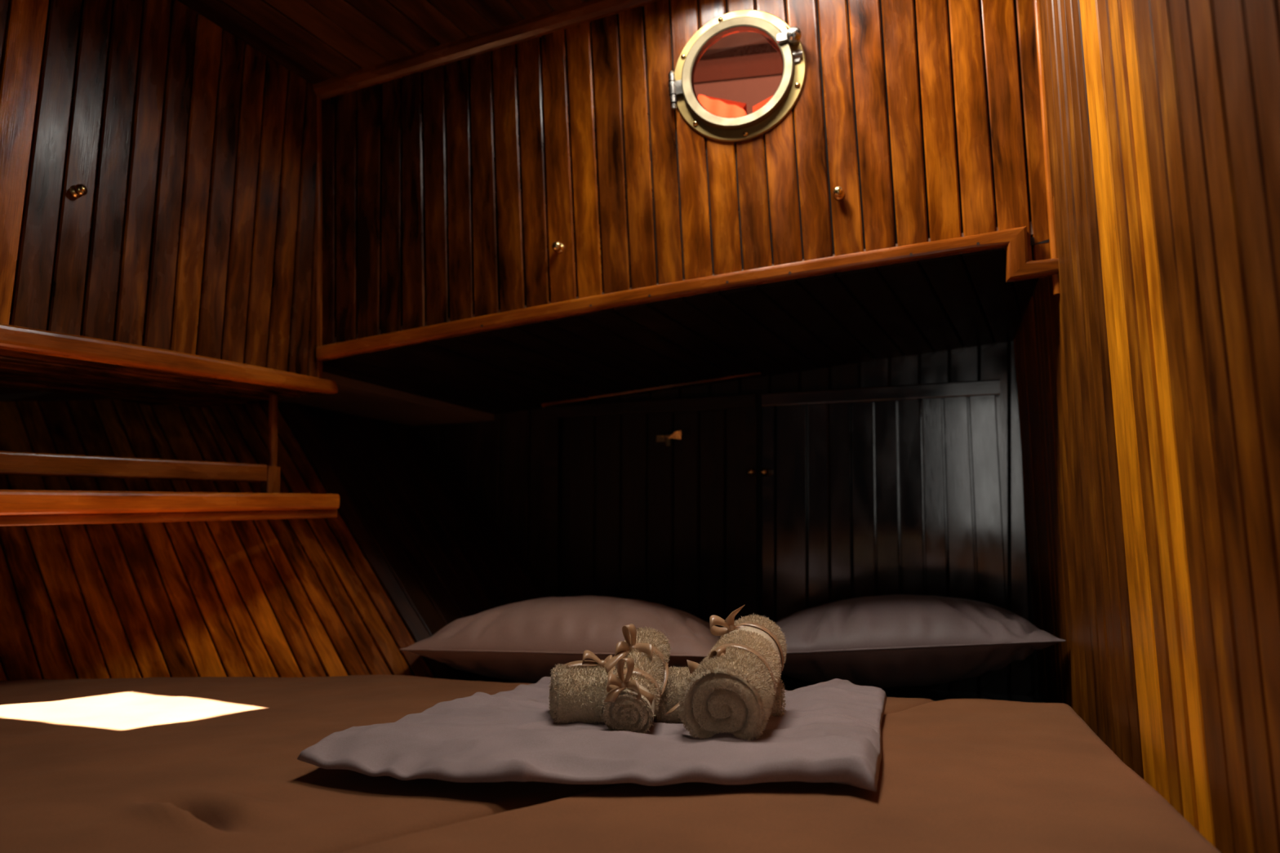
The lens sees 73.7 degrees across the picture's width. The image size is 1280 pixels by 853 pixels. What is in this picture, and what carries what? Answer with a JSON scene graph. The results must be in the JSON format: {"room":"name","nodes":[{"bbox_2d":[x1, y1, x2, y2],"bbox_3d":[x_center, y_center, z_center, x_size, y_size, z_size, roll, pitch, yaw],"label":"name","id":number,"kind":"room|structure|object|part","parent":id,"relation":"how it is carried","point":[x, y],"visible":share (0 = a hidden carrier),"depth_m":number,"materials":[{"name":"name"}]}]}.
{"room":"ship interior","nodes":[
{"label":"ship interior","id":0,"kind":"room"},
{"bbox_2d":[0,0,316,377],"bbox_3d":[-0.783,-0.389,1.320,0.015,0.640,0.759,-5,-10,27],"label":"wall","id":1,"kind":"structure","parent":0,"point":[193,148],"depth_m":1.35,"materials":[{"name":"brown wood"}]},
{"bbox_2d":[69,183,87,197],"bbox_3d":[-0.808,-0.341,1.232,0.020,0.018,0.018,-5,-10,27],"label":"handle","id":2,"kind":"object","parent":1,"relation":"attached to","point":[78,190],"visible":1,"depth_m":1.23,"materials":[{"name":"gold metal"}]},
{"bbox_2d":[0,348,322,407],"bbox_3d":[-0.940,-0.086,1.369,0.372,0.068,0.783,-5,-10,27],"label":"shelf","id":3,"kind":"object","parent":1,"relation":"attached to","point":[18,370],"depth_m":1.45,"materials":[{"name":"brown wood"}]},
{"bbox_2d":[0,323,337,394],"bbox_3d":[-0.764,-0.103,1.280,0.028,0.075,0.789,-5,-10,27],"label":"trim","id":4,"kind":"structure","parent":1,"relation":"attached to","point":[15,338],"depth_m":1.29,"materials":[{"name":"brown wood"}]},
{"bbox_2d":[314,95,322,377],"bbox_3d":[-0.621,-0.375,1.642,0.016,0.568,0.061,-4,-10,25],"label":"trim","id":5,"kind":"structure","parent":1,"relation":"attached to","point":[317,211],"depth_m":1.64,"materials":[{"name":"brown wood"}]},
{"bbox_2d":[0,399,435,680],"bbox_3d":[-1.136,0.193,1.698,1.639,0.697,0.457,1,-9,-8],"label":"wall","id":6,"kind":"structure","parent":0,"point":[302,597],"depth_m":1.65,"materials":[{"name":"brown wood"}]},
{"bbox_2d":[0,395,339,526],"bbox_3d":[-0.997,0.061,1.477,0.500,0.271,0.766,-7,-11,37],"label":"open shelf","id":7,"kind":"object","parent":6,"relation":"attached to","point":[18,508],"visible":1,"depth_m":1.37,"materials":[{"name":"brown wood"}]},
{"bbox_3d":[-0.878,0.060,1.306,0.020,0.061,0.641,-7,-11,36],"label":"fiddle rail","id":8,"kind":"part","parent":7,"relation":"part of","materials":[{"name":"brown wood"}]},
{"bbox_3d":[-0.809,0.120,1.322,0.026,0.077,0.761,-7,-11,37],"label":"rail","id":9,"kind":"part","parent":7,"relation":"part of","materials":[{"name":"brown wood"}]},
{"bbox_3d":[-0.682,0.034,1.587,0.026,0.183,0.029,-7,-11,37],"label":"post","id":10,"kind":"part","parent":7,"relation":"part of","materials":[{"name":"brown wood"}]},
{"bbox_2d":[172,0,591,84],"bbox_3d":[-0.550,-0.977,0.134,2.220,0.217,3.386,-5,-10,27],"label":"ceiling","id":11,"kind":"structure","parent":0,"point":[318,41],"depth_m":1.50,"materials":[{"name":"brown wood"}]},
{"bbox_2d":[278,402,560,683],"bbox_3d":[-0.425,0.252,2.064,0.701,0.699,0.752,-5,-10,29],"label":"wall","id":12,"kind":"structure","parent":0,"point":[439,557],"depth_m":1.94,"materials":[{"name":"brown wood"}]},
{"bbox_2d":[108,236,1049,414],"bbox_3d":[0.030,-0.130,1.862,2.237,0.144,0.839,-3,-9,18],"label":"overhang underside","id":13,"kind":"structure","parent":0,"point":[922,306],"depth_m":1.65,"materials":[{"name":"brown wood"}]},
{"bbox_2d":[321,0,1050,345],"bbox_3d":[-0.014,-0.485,1.468,1.318,0.641,0.059,-3,-9,17],"label":"wall","id":14,"kind":"structure","parent":0,"point":[448,190],"depth_m":1.45,"materials":[{"name":"brown wood"}]},
{"bbox_2d":[311,0,660,100],"bbox_3d":[0.127,-0.760,1.429,1.604,0.174,0.026,-3,-9,18],"label":"trim","id":15,"kind":"structure","parent":14,"relation":"attached to","point":[588,11],"depth_m":1.55,"materials":[{"name":"brown wood"}]},
{"bbox_2d":[551,241,564,253],"bbox_3d":[-0.144,-0.312,1.482,0.018,0.018,0.021,-3,-9,17],"label":"handle","id":16,"kind":"object","parent":14,"relation":"attached to","point":[558,247],"visible":1,"depth_m":1.48,"materials":[{"name":"gold metal"}]},
{"bbox_2d":[315,226,1026,360],"bbox_3d":[-0.018,-0.209,1.435,1.233,0.112,0.026,-3,-9,18],"label":"trim","id":17,"kind":"structure","parent":14,"relation":"attached to","point":[1000,239],"depth_m":1.40,"materials":[{"name":"brown wood"}]},
{"bbox_2d":[667,9,806,143],"bbox_3d":[0.160,-0.581,1.413,0.227,0.223,0.055,-4,-10,23],"label":"porthole","id":18,"kind":"object","parent":14,"relation":"attached to","point":[743,72],"visible":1,"depth_m":1.40,"materials":[{"name":"gold metal"}]},
{"bbox_3d":[0.159,-0.581,1.402,0.153,0.152,0.015,-3,-9,17],"label":"glass","id":19,"kind":"part","parent":18,"relation":"part of","materials":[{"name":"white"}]},
{"bbox_2d":[832,186,844,199],"bbox_3d":[0.312,-0.368,1.342,0.018,0.018,0.021,-3,-9,17],"label":"handle","id":20,"kind":"object","parent":14,"relation":"attached to","point":[838,193],"visible":1,"depth_m":1.33,"materials":[{"name":"gold metal"}]},
{"bbox_2d":[1005,226,1028,282],"bbox_3d":[0.554,-0.253,1.257,0.032,0.079,0.028,-3,-10,21],"label":"trim","id":21,"kind":"structure","parent":14,"relation":"attached to","point":[1016,251],"depth_m":1.25,"materials":[{"name":"brown wood"}]},
{"bbox_2d":[1006,257,1058,282],"bbox_3d":[0.574,-0.228,1.249,0.071,0.027,0.025,-3,-9,18],"label":"trim","id":22,"kind":"structure","parent":14,"relation":"attached to","point":[1033,269],"depth_m":1.24,"materials":[{"name":"brown wood"}]},
{"bbox_2d":[412,336,1039,696],"bbox_3d":[0.077,0.154,2.044,1.743,1.083,0.096,-3,-10,21],"label":"wall","id":23,"kind":"structure","parent":0,"point":[501,462],"depth_m":1.95,"materials":[{"name":"brown wood"}]},
{"bbox_2d":[780,682,1044,702],"bbox_3d":[-0.200,0.445,1.044,3.597,0.014,3.400,0,-9,0],"label":"floor","id":24,"kind":"structure","parent":0,"point":[935,695],"depth_m":1.74,"materials":[{"name":"brown wood"}]},
{"bbox_2d":[0,675,933,852],"bbox_3d":[-0.429,0.403,1.094,1.707,0.082,1.591,5,-10,-28],"label":"mattress","id":25,"kind":"object","parent":24,"relation":"on","point":[197,764],"visible":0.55,"depth_m":0.81,"materials":[{"name":"brown fabric"}]},
{"bbox_2d":[399,595,721,683],"bbox_3d":[-0.113,0.405,1.619,0.571,0.166,0.344,-2,-9,13],"label":"pillow","id":26,"kind":"object","parent":25,"relation":"on","point":[519,642],"visible":0.73,"depth_m":1.50,"materials":[{"name":"beige fabric"}]},
{"bbox_2d":[297,676,887,791],"bbox_3d":[0.006,0.326,0.979,0.525,0.032,0.594,-3,-9,16],"label":"cover","id":27,"kind":"object","parent":25,"relation":"on","point":[830,731],"visible":0.73,"depth_m":0.78,"materials":[{"name":"fabric"}]},
{"bbox_2d":[600,623,671,733],"bbox_3d":[-0.004,0.271,0.927,0.065,0.106,0.162,-2,-9,10],"label":"rolled towel","id":28,"kind":"object","parent":27,"relation":"on","point":[637,682],"visible":1,"depth_m":0.88,"materials":[{"name":"brown fabric"}]},
{"bbox_2d":[548,649,786,724],"bbox_3d":[0.037,0.296,0.948,0.269,0.089,0.145,2,-9,-11],"label":"rolled towel","id":29,"kind":"object","parent":27,"relation":"on","point":[577,689],"visible":0.37,"depth_m":0.94,"materials":[{"name":"brown fabric"}]},
{"bbox_2d":[678,604,787,741],"bbox_3d":[0.106,0.259,0.916,0.091,0.130,0.228,-3,-9,16],"label":"rolled towel","id":30,"kind":"object","parent":27,"relation":"on","point":[733,690],"visible":1,"depth_m":0.82,"materials":[{"name":"brown fabric"}]},
{"bbox_2d":[542,371,1010,674],"bbox_3d":[0.257,0.227,1.942,1.072,0.712,0.092,-3,-10,21],"label":"cabinet","id":31,"kind":"object","parent":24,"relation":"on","point":[663,493],"visible":0.8,"depth_m":1.93,"materials":[{"name":"brown wood"}]},
{"bbox_3d":[0.019,0.267,2.039,0.555,0.664,0.076,-3,-10,21],"label":"door","id":32,"kind":"part","parent":31,"relation":"part of","materials":[{"name":"brown wood"}]},
{"bbox_3d":[0.017,-0.091,2.046,0.558,0.053,0.017,-3,-10,21],"label":"rail","id":33,"kind":"part","parent":31,"relation":"part of","materials":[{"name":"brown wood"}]},
{"bbox_3d":[0.253,0.104,1.935,0.020,0.020,0.029,-3,-10,21],"label":"knob","id":34,"kind":"part","parent":31,"relation":"part of","materials":[{"name":"gold metal"}]},
{"bbox_3d":[0.281,0.103,1.924,0.020,0.020,0.029,-3,-10,21],"label":"knob","id":35,"kind":"part","parent":31,"relation":"part of","materials":[{"name":"gold metal"}]},
{"bbox_3d":[0.515,0.228,1.852,0.528,0.632,0.073,-3,-10,21],"label":"door","id":36,"kind":"part","parent":31,"relation":"part of","materials":[{"name":"brown wood"}]},
{"bbox_2d":[335,698,1220,852],"bbox_3d":[-0.094,0.324,0.582,0.944,0.080,1.580,-3,-9,19],"label":"mattress","id":37,"kind":"object","parent":24,"relation":"on","point":[956,775],"visible":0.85,"depth_m":0.67,"materials":[{"name":"brown fabric"}]},
{"bbox_2d":[775,594,1066,688],"bbox_3d":[0.452,0.387,1.544,0.527,0.163,0.324,-3,-9,16],"label":"pillow","id":38,"kind":"object","parent":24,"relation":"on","point":[893,640],"visible":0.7,"depth_m":1.42,"materials":[{"name":"fabric"}]},
{"bbox_2d":[1013,0,1279,852],"bbox_3d":[0.402,-0.293,0.594,0.027,1.313,3.054,-3,-9,18],"label":"wall","id":39,"kind":"structure","parent":0,"point":[1148,387],"depth_m":0.75,"materials":[{"name":"brown wood"}]},
{"bbox_2d":[1033,0,1060,295],"bbox_3d":[0.598,-0.514,1.265,0.011,0.645,0.064,-3,-9,19],"label":"trim","id":40,"kind":"structure","parent":39,"relation":"attached to","point":[1037,8],"depth_m":1.25,"materials":[{"name":"brown wood"}]},
{"label":"outside","id":41,"kind":"structure","parent":0,"visible":0},
{"bbox_2d":[0,221,1033,402],"bbox_3d":[-0.331,-0.098,2.027,3.346,0.222,0.938,-3,-9,18],"label":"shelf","id":42,"kind":"object","parent":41,"point":[42,395],"visible":0.06,"depth_m":1.86,"materials":[{"name":"brown wood"}]},
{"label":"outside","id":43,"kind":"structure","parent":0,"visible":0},
{"bbox_2d":[0,371,494,426],"bbox_3d":[-1.489,-0.088,1.821,1.600,0.020,2.282,-5,-10,27],"label":"shelf underside","id":44,"kind":"structure","parent":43,"point":[353,397],"depth_m":2.01,"materials":[{"name":"brown wood"}]}
]}

